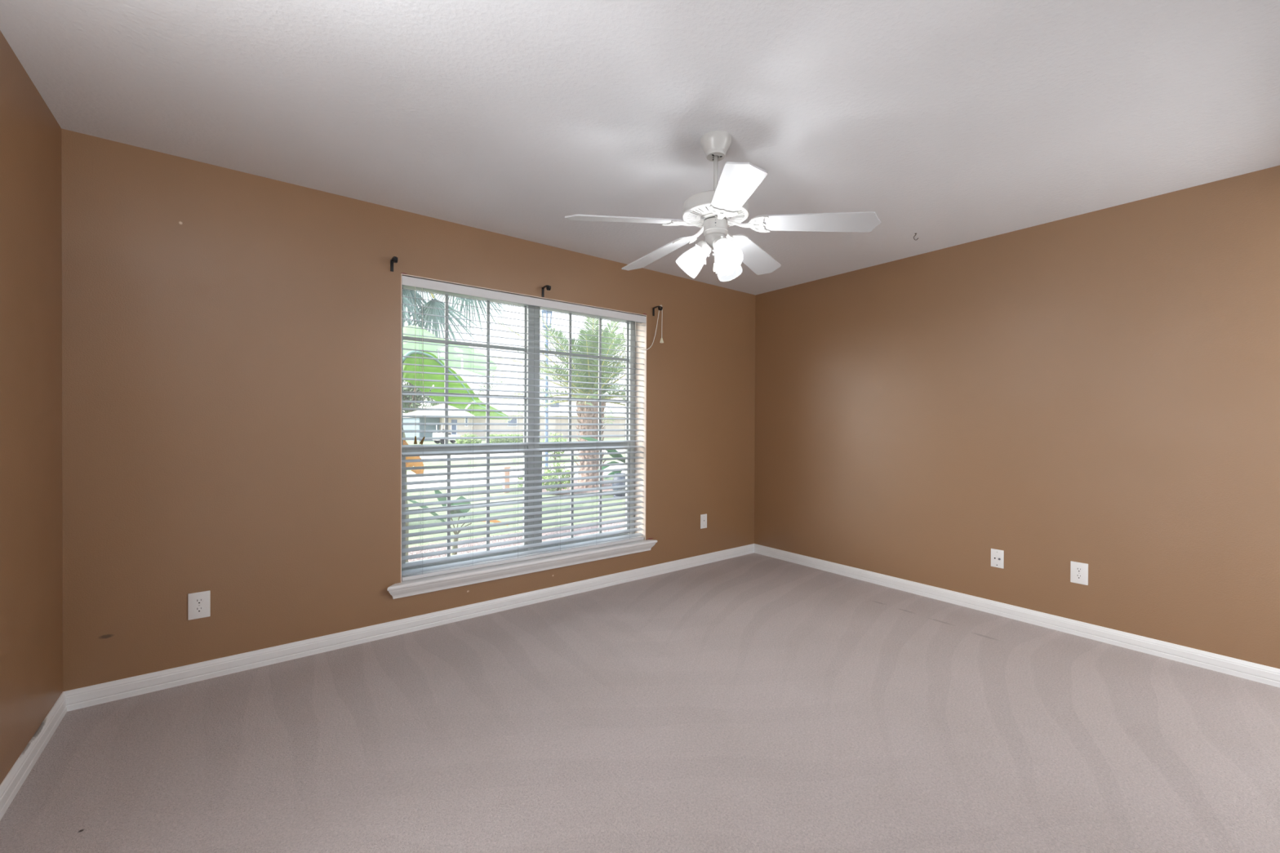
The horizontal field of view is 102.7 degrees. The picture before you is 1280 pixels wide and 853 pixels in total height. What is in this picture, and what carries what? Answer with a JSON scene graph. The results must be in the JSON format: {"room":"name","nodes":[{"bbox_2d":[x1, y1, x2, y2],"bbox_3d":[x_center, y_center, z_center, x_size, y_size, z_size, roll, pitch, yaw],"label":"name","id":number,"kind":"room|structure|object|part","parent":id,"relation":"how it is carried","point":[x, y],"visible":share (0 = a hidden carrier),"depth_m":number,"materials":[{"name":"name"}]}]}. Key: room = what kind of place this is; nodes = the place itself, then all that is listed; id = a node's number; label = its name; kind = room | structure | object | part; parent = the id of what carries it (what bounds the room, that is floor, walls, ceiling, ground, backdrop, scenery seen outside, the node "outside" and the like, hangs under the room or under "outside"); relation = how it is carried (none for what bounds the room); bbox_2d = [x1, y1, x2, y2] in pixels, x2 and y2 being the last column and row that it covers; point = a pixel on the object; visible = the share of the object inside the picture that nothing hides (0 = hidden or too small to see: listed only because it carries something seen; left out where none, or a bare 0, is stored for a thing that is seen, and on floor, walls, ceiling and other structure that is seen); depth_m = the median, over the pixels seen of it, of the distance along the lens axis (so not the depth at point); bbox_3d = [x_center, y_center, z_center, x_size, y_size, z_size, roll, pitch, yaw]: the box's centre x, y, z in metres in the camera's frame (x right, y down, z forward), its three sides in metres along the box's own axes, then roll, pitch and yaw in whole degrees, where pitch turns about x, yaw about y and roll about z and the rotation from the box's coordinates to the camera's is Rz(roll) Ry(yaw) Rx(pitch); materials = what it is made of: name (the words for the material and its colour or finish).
{"room":"empty bedroom","nodes":[
{"label":"empty bedroom","id":0,"kind":"room"},
{"bbox_2d":[0,30,62,784],"bbox_3d":[-1.392,-0.011,0.718,0.120,2.440,3.510,0,0,-38],"label":"wall","id":1,"kind":"structure","parent":0,"point":[31,541],"depth_m":1.79,"materials":[{"name":"brown paint"}]},
{"bbox_2d":[0,691,66,820],"bbox_3d":[-1.390,1.167,0.825,0.014,0.083,3.360,0,0,-38],"label":"baseboard","id":2,"kind":"structure","parent":1,"relation":"attached to","point":[18,774],"depth_m":1.79,"materials":[{"name":"white paint"}]},
{"bbox_2d":[61,128,755,691],"bbox_3d":[-0.732,-0.025,3.586,4.834,2.440,0.220,0,0,-38],"label":"wall","id":3,"kind":"structure","parent":0,"point":[231,339],"depth_m":2.57,"materials":[{"name":"brown paint"}]},
{"bbox_2d":[187,591,210,620],"bbox_3d":[-2.075,0.842,2.410,0.079,0.124,0.009,0,0,-38],"label":"duplex outlet","id":4,"kind":"object","parent":3,"relation":"attached to","point":[198,603],"visible":1,"depth_m":2.41,"materials":[{"name":"white plastic"}]},
{"bbox_2d":[194,606,204,613],"bbox_3d":[-2.074,0.862,2.408,0.034,0.028,0.002,0,0,-38],"label":"receptacle","id":5,"kind":"object","parent":4,"relation":"attached to","point":[197,609],"depth_m":2.41,"materials":[{"name":"white plastic"}]},
{"bbox_2d":[194,598,204,604],"bbox_3d":[-2.073,0.823,2.408,0.034,0.028,0.002,0,0,-38],"label":"receptacle","id":6,"kind":"object","parent":4,"relation":"attached to","point":[197,601],"depth_m":2.41,"materials":[{"name":"white plastic"}]},
{"bbox_2d":[390,256,397,271],"bbox_3d":[-1.380,-0.916,2.872,0.017,0.069,0.103,0,0,-38],"label":"curtain bracket","id":7,"kind":"object","parent":3,"relation":"attached to","point":[394,260],"visible":1,"depth_m":2.90,"materials":[{"name":"black metal"}]},
{"bbox_3d":[-1.410,-0.915,2.911,0.017,0.066,0.005,0,0,-38],"label":"wall plate","id":8,"kind":"part","parent":7,"relation":"part of","materials":[{"name":"black metal"}]},
{"bbox_2d":[63,543,754,711],"bbox_3d":[-0.665,1.154,3.500,4.434,0.083,0.014,0,0,-38],"label":"baseboard","id":9,"kind":"structure","parent":3,"relation":"attached to","point":[95,695],"depth_m":2.77,"materials":[{"name":"white paint"}]},
{"bbox_2d":[401,285,533,571],"bbox_3d":[-1.118,0.011,3.354,0.898,1.777,0.085,0,0,-38],"label":"window","id":10,"kind":"structure","parent":3,"relation":"in","point":[526,310],"depth_m":3.42,"materials":[{"name":"white plastic"}]},
{"bbox_3d":[-1.132,-0.346,3.363,0.818,1.022,0.018,0,0,-38],"label":"sash","id":11,"kind":"part","parent":10,"relation":"part of","materials":[{"name":"white plastic"}]},
{"bbox_3d":[-1.120,0.497,3.348,0.818,0.745,0.034,0,0,-38],"label":"sash","id":12,"kind":"part","parent":10,"relation":"part of","materials":[{"name":"white plastic"}]},
{"bbox_2d":[401,275,663,581],"bbox_3d":[-0.611,-0.030,3.526,1.906,1.856,0.154,0,0,-38],"label":"window blind","id":13,"kind":"object","parent":10,"relation":"attached to","point":[410,282],"visible":0.99,"depth_m":3.40,"materials":[{"name":"white plastic"}]},
{"bbox_3d":[-1.314,-0.384,2.993,0.007,0.880,0.002,0,0,-38],"label":"tilt cord","id":14,"kind":"part","parent":13,"relation":"part of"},
{"bbox_3d":[-1.303,0.026,3.052,0.011,1.701,0.058,0,0,-38],"label":"ladder cord","id":15,"kind":"part","parent":13,"relation":"part of","materials":[{"name":"white fabric"}]},
{"bbox_3d":[-1.276,-0.381,3.020,0.020,0.885,0.004,0,0,-28],"label":"tilt cord","id":16,"kind":"part","parent":13,"relation":"part of","materials":[{"name":"white fabric"}]},
{"bbox_3d":[-1.066,0.026,3.236,0.011,1.701,0.058,0,0,-38],"label":"ladder cord","id":17,"kind":"part","parent":13,"relation":"part of","materials":[{"name":"white fabric"}]},
{"bbox_3d":[-0.827,0.026,3.421,0.011,1.701,0.058,0,0,-38],"label":"ladder cord","id":18,"kind":"part","parent":13,"relation":"part of","materials":[{"name":"white fabric"}]},
{"bbox_3d":[-0.682,-0.847,3.523,1.787,0.046,0.048,0,0,-38],"label":"head rail","id":19,"kind":"part","parent":13,"relation":"part of","materials":[{"name":"white plastic"}]},
{"bbox_3d":[-0.689,0.888,3.534,1.781,0.022,0.052,0,0,-38],"label":"rail","id":20,"kind":"part","parent":13,"relation":"part of","materials":[{"name":"white plastic"}]},
{"bbox_3d":[-0.575,0.026,3.615,0.011,1.701,0.058,0,0,-38],"label":"ladder cord","id":21,"kind":"part","parent":13,"relation":"part of","materials":[{"name":"white fabric"}]},
{"bbox_3d":[-0.336,0.026,3.800,0.011,1.701,0.058,0,0,-38],"label":"ladder cord","id":22,"kind":"part","parent":13,"relation":"part of","materials":[{"name":"white fabric"}]},
{"bbox_3d":[-0.094,0.026,3.987,0.011,1.701,0.058,0,0,-38],"label":"ladder cord","id":23,"kind":"part","parent":13,"relation":"part of","materials":[{"name":"white fabric"}]},
{"bbox_3d":[0.066,-0.779,4.027,0.223,0.360,0.035,0,0,-14],"label":"lift cord","id":24,"kind":"part","parent":13,"relation":"part of","materials":[{"name":"white fabric"}]},
{"bbox_2d":[386,539,657,599],"bbox_3d":[-0.715,0.942,3.563,1.963,0.084,0.252,0,0,-38],"label":"trim","id":25,"kind":"structure","parent":3,"relation":"attached to","point":[450,580],"depth_m":3.34,"materials":[{"name":"white paint"}]},
{"bbox_2d":[400,273,646,582],"bbox_3d":[-0.731,0.021,3.587,1.803,1.804,0.220,0,0,-38],"label":"trim","id":26,"kind":"structure","parent":3,"relation":"attached to","point":[643,327],"depth_m":4.07,"materials":[{"name":"white paint"}]},
{"bbox_2d":[542,284,551,297],"bbox_3d":[-0.632,-0.916,3.451,0.017,0.069,0.103,0,0,-38],"label":"curtain bracket","id":27,"kind":"object","parent":3,"relation":"attached to","point":[548,286],"visible":1,"depth_m":3.46,"materials":[{"name":"black metal"}]},
{"bbox_3d":[-0.662,-0.915,3.490,0.017,0.066,0.005,0,0,-38],"label":"wall plate","id":28,"kind":"part","parent":27,"relation":"part of","materials":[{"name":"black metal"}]},
{"bbox_2d":[533,306,635,550],"bbox_3d":[-0.408,0.011,3.903,0.896,1.777,0.085,0,0,-38],"label":"window","id":29,"kind":"structure","parent":3,"relation":"in","point":[536,318],"depth_m":3.90,"materials":[{"name":"white plastic"}]},
{"bbox_3d":[-0.419,-0.347,3.915,0.800,1.022,0.018,0,0,-38],"label":"sash","id":30,"kind":"part","parent":29,"relation":"part of","materials":[{"name":"white plastic"}]},
{"bbox_3d":[-0.407,0.497,3.899,0.800,0.745,0.034,0,0,-38],"label":"sash","id":31,"kind":"part","parent":29,"relation":"part of","materials":[{"name":"white plastic"}]},
{"bbox_2d":[652,306,662,315],"bbox_3d":[0.139,-0.916,4.047,0.017,0.069,0.103,0,0,-38],"label":"curtain bracket","id":32,"kind":"object","parent":3,"relation":"attached to","point":[660,308],"visible":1,"depth_m":4.05,"materials":[{"name":"black metal"}]},
{"bbox_2d":[700,514,706,528],"bbox_3d":[0.554,0.823,4.444,0.076,0.122,0.008,0,0,-38],"label":"jack plate","id":33,"kind":"object","parent":3,"relation":"attached to","point":[703,517],"visible":1,"depth_m":4.44,"materials":[{"name":"white plastic"}]},
{"bbox_2d":[0,552,1279,852],"bbox_3d":[0.352,1.298,2.186,4.834,0.180,3.780,0,0,-38],"label":"floor","id":34,"kind":"structure","parent":0,"point":[752,703],"depth_m":1.96,"materials":[{"name":"beige carpet"}]},
{"bbox_2d":[0,0,1279,294],"bbox_3d":[0.363,-1.332,2.170,4.834,0.200,3.780,0,0,-38],"label":"ceiling","id":35,"kind":"structure","parent":0,"point":[953,122],"depth_m":1.93,"materials":[{"name":"white paint"}]},
{"bbox_2d":[564,130,881,281],"bbox_3d":[0.295,-0.936,2.242,1.236,0.593,1.194,0,0,-38],"label":"ceiling fan","id":36,"kind":"object","parent":35,"relation":"hanging from","point":[720,208],"visible":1,"depth_m":2.12,"materials":[{"name":"white metal"}]},
{"bbox_3d":[-0.064,-0.835,2.067,0.482,0.072,0.132,0,0,-19],"label":"blade","id":37,"kind":"part","parent":36,"relation":"part of","materials":[{"name":"white laminate"}]},
{"bbox_3d":[0.083,-0.846,2.529,0.132,0.062,0.483,0,0,-38],"label":"blade","id":38,"kind":"part","parent":36,"relation":"part of","materials":[{"name":"white laminate"}]},
{"bbox_3d":[0.218,-0.715,2.216,0.128,0.144,0.131,0,0,-38],"label":"lamp shade","id":39,"kind":"part","parent":36,"relation":"part of","materials":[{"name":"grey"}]},
{"bbox_3d":[0.324,-0.899,2.198,0.260,0.014,0.260,0,0,-38],"label":"vent plate","id":40,"kind":"part","parent":36,"relation":"part of","materials":[{"name":"white metal"}]},
{"bbox_3d":[0.351,-0.718,2.109,0.056,0.092,0.084,0,0,-38],"label":"bulb","id":41,"kind":"part","parent":36,"relation":"part of","materials":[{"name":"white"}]},
{"bbox_3d":[0.386,-0.714,2.279,0.141,0.144,0.112,0,0,-38],"label":"lamp shade","id":42,"kind":"part","parent":36,"relation":"part of","materials":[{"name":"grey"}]},
{"bbox_3d":[0.353,-0.711,2.100,0.114,0.144,0.140,0,0,-38],"label":"lamp shade","id":43,"kind":"part","parent":36,"relation":"part of","materials":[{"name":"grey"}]},
{"bbox_3d":[0.328,-0.823,1.789,0.132,0.080,0.482,0,0,-1],"label":"blade","id":44,"kind":"part","parent":36,"relation":"part of","materials":[{"name":"white laminate"}]},
{"bbox_3d":[0.561,-0.840,2.531,0.132,0.063,0.482,0,0,35],"label":"blade","id":45,"kind":"part","parent":36,"relation":"part of","materials":[{"name":"white laminate"}]},
{"bbox_3d":[0.715,-0.827,2.076,0.482,0.074,0.132,0,0,17],"label":"blade","id":46,"kind":"part","parent":36,"relation":"part of","materials":[{"name":"white laminate"}]},
{"bbox_2d":[754,164,1279,669],"bbox_3d":[2.257,-0.012,3.509,0.200,2.440,3.560,0,0,-38],"label":"wall","id":47,"kind":"structure","parent":0,"point":[1100,389],"depth_m":3.03,"materials":[{"name":"brown paint"}]},
{"bbox_2d":[991,548,1004,568],"bbox_3d":[2.292,0.849,3.287,0.018,0.116,0.071,0,0,-38],"label":"cable plate","id":48,"kind":"object","parent":47,"relation":"attached to","point":[997,556],"visible":1,"depth_m":3.29,"materials":[{"name":"white plastic"}]},
{"bbox_2d":[754,543,1279,687],"bbox_3d":[2.106,1.166,3.530,0.014,0.083,3.360,0,0,-38],"label":"baseboard","id":49,"kind":"structure","parent":47,"relation":"attached to","point":[1268,675],"depth_m":3.03,"materials":[{"name":"white paint"}]},
{"bbox_2d":[1070,560,1088,585],"bbox_3d":[2.545,0.850,2.966,0.009,0.124,0.079,0,0,-38],"label":"duplex outlet","id":50,"kind":"object","parent":47,"relation":"attached to","point":[1078,571],"visible":1,"depth_m":2.96,"materials":[{"name":"white plastic"}]},
{"bbox_2d":[1075,573,1083,579],"bbox_3d":[2.543,0.870,2.965,0.002,0.028,0.034,0,0,-38],"label":"receptacle","id":51,"kind":"object","parent":50,"relation":"attached to","point":[1077,576],"depth_m":2.96,"materials":[{"name":"white plastic"}]},
{"bbox_2d":[1075,567,1083,573],"bbox_3d":[2.543,0.831,2.965,0.002,0.028,0.034,0,0,-38],"label":"receptacle","id":52,"kind":"object","parent":50,"relation":"attached to","point":[1077,570],"depth_m":2.96,"materials":[{"name":"white plastic"}]},
{"label":"outside","id":53,"kind":"structure","parent":0,"visible":0},
{"bbox_2d":[408,518,625,561],"bbox_3d":[-1.046,1.432,5.272,14.000,0.127,2.750,0,0,-38],"label":"sidewalk","id":54,"kind":"structure","parent":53,"point":[623,522],"depth_m":6.12,"materials":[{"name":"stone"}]},
{"bbox_2d":[402,325,508,562],"bbox_3d":[-2.080,0.122,5.451,1.350,2.516,1.193,0,0,-38],"label":"banana plant","id":55,"kind":"object","parent":54,"relation":"on","point":[406,330],"visible":0.48,"depth_m":5.17,"materials":[{"name":"green plant"}]},
{"bbox_3d":[-2.252,0.407,4.740,0.209,1.953,0.199,0,0,-38],"label":"stem","id":56,"kind":"part","parent":55,"relation":"part of","materials":[{"name":"green plant"}]},
{"bbox_2d":[408,490,507,555],"bbox_3d":[-1.850,0.995,5.236,1.031,0.782,0.201,0,0,-38],"label":"seedling","id":57,"kind":"object","parent":54,"relation":"on","point":[461,511],"visible":0.33,"depth_m":5.24,"materials":[{"name":"green plant"}]},
{"bbox_3d":[-1.873,1.145,5.293,0.262,0.480,0.063,0,0,-38],"label":"stem","id":58,"kind":"part","parent":57,"relation":"part of","materials":[{"name":"green plant"}]},
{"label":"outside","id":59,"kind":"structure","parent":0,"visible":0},
{"bbox_2d":[406,461,625,488],"bbox_3d":[-1.185,1.421,16.891,60.000,0.151,4.600,0,0,-38],"label":"driveway","id":60,"kind":"structure","parent":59,"point":[515,473],"depth_m":14.01,"materials":[{"name":"concrete"}]},
{"bbox_2d":[541,310,559,473],"bbox_3d":[-2.495,-1.000,14.212,0.554,4.750,0.294,0,0,-38],"label":"lamp post","id":61,"kind":"object","parent":60,"relation":"on","point":[546,427],"visible":0.56,"depth_m":14.11,"materials":[{"name":"metal"}]},
{"bbox_3d":[-2.429,-0.631,14.266,0.384,0.180,0.040,0,0,-38],"label":"sign panel","id":62,"kind":"part","parent":61,"relation":"part of","materials":[{"name":"white metal"}]},
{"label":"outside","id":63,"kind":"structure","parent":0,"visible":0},
{"bbox_2d":[405,437,625,546],"bbox_3d":[-21.621,1.487,75.994,180.000,1.220,139.700,0,0,-38],"label":"lawn","id":64,"kind":"structure","parent":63,"point":[410,442],"depth_m":8.89,"materials":[{"name":"green plant"}]},
{"bbox_2d":[403,380,433,413],"bbox_3d":[-25.140,-3.015,55.917,5.367,8.926,4.152,0,0,-38],"label":"tree","id":65,"kind":"object","parent":64,"relation":"on","point":[406,397],"visible":0.28,"depth_m":55.29,"materials":[{"name":"green plant"}]},
{"bbox_2d":[421,384,468,408],"bbox_3d":[-28.462,-3.253,76.119,5.980,9.373,7.442,0,0,9],"label":"tree","id":66,"kind":"object","parent":64,"relation":"on","point":[431,404],"visible":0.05,"depth_m":73.75,"materials":[{"name":"green plant"}]},
{"bbox_2d":[432,425,460,444],"bbox_3d":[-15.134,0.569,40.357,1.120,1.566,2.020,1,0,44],"label":"truck","id":67,"kind":"object","parent":64,"relation":"on","point":[434,434],"visible":0.51,"depth_m":39.96,"materials":[{"name":"white metal"}]},
{"bbox_2d":[403,288,514,358],"bbox_3d":[-2.940,-0.750,7.638,2.685,4.264,1.388,0,0,-23],"label":"fan palm","id":68,"kind":"object","parent":64,"relation":"on","point":[408,293],"visible":0.23,"depth_m":7.30,"materials":[{"name":"green plant"}]},
{"bbox_2d":[454,433,481,444],"bbox_3d":[-10.793,0.881,32.371,1.670,1.040,1.671,0,0,-7],"label":"shrub","id":69,"kind":"object","parent":64,"relation":"on","point":[459,441],"visible":0.58,"depth_m":32.04,"materials":[{"name":"green plant"}]},
{"bbox_2d":[475,375,510,394],"bbox_3d":[-22.922,-3.649,86.958,9.817,10.160,9.037,0,0,-38],"label":"tree","id":70,"kind":"object","parent":64,"relation":"on","point":[492,380],"visible":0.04,"depth_m":86.12,"materials":[{"name":"green plant"}]},
{"bbox_2d":[502,466,511,493],"bbox_3d":[-2.800,1.107,10.708,0.140,0.540,0.140,0,0,-38],"label":"post","id":71,"kind":"object","parent":64,"relation":"on","point":[504,473],"visible":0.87,"depth_m":10.66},
{"bbox_2d":[484,433,540,443],"bbox_3d":[-8.156,0.931,32.989,3.543,0.993,0.938,0,0,-38],"label":"hedge","id":72,"kind":"object","parent":64,"relation":"on","point":[496,440],"visible":0.29,"depth_m":32.47,"materials":[{"name":"green plant"}]},
{"bbox_2d":[403,378,625,441],"bbox_3d":[-12.539,-2.095,60.419,28.898,7.004,14.600,0,0,-38],"label":"house","id":73,"kind":"structure","parent":64,"relation":"on","point":[455,413],"depth_m":53.82,"materials":[{"name":"paint"}]},
{"bbox_3d":[-17.549,0.354,48.335,0.515,2.008,0.120,0,0,-38],"label":"door","id":74,"kind":"part","parent":73,"relation":"part of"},
{"bbox_3d":[-13.235,-0.460,53.106,0.918,0.740,0.040,0,0,-38],"label":"pane","id":75,"kind":"part","parent":73,"relation":"part of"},
{"bbox_2d":[516,477,523,487],"bbox_3d":[-2.408,1.201,10.893,0.459,0.406,0.439,0,0,-38],"label":"shrub","id":76,"kind":"object","parent":64,"relation":"on","point":[520,478],"visible":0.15,"depth_m":10.82,"materials":[{"name":"green plant"}]},
{"bbox_2d":[541,432,566,460],"bbox_3d":[-3.474,0.793,20.931,1.132,1.208,1.193,0,0,-38],"label":"shrub","id":77,"kind":"object","parent":64,"relation":"on","point":[553,439],"visible":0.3,"depth_m":20.91,"materials":[{"name":"green plant"}]},
{"bbox_2d":[542,480,613,494],"bbox_3d":[-1.123,1.360,11.615,2.800,0.005,2.800,0,0,-38],"label":"bed","id":78,"kind":"object","parent":64,"relation":"on","point":[575,481],"visible":0.1,"depth_m":10.96,"materials":[{"name":"stone"}]},
{"bbox_2d":[475,313,626,488],"bbox_3d":[-1.254,-0.786,11.651,4.204,4.325,4.629,0,0,-38],"label":"palm","id":79,"kind":"object","parent":78,"relation":"on","point":[605,334],"visible":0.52,"depth_m":11.27,"materials":[{"name":"green plant"}]},
{"bbox_2d":[542,462,574,494],"bbox_3d":[-1.714,1.057,10.405,0.770,0.695,0.775,0,0,-38],"label":"shrub","id":80,"kind":"object","parent":78,"relation":"on","point":[559,470],"visible":0.51,"depth_m":10.32,"materials":[{"name":"green plant"}]},
{"bbox_2d":[579,437,598,440],"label":"banana plant","id":81,"kind":"object","parent":78,"relation":"on","point":[586,438],"depth_m":10.04,"materials":[{"name":"green plant"}]},
{"bbox_2d":[597,449,625,479],"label":"banana plant","id":82,"kind":"object","parent":78,"relation":"on","point":[615,455],"depth_m":10.50,"materials":[{"name":"green plant"}]},
{"bbox_2d":[612,473,625,497],"bbox_3d":[-0.374,1.153,10.056,0.360,0.450,0.360,0,0,-38],"label":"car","id":83,"kind":"object","parent":64,"relation":"on","point":[615,477],"visible":0.41,"depth_m":9.92,"materials":[{"name":"grey metal"}]},
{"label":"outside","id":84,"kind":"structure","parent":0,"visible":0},
{"bbox_2d":[419,448,625,462],"bbox_3d":[7.536,1.408,38.304,180.000,0.187,10.000,0,0,-38],"label":"street","id":85,"kind":"structure","parent":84,"point":[623,450],"depth_m":23.62,"materials":[{"name":"grey asphalt"}]}
]}

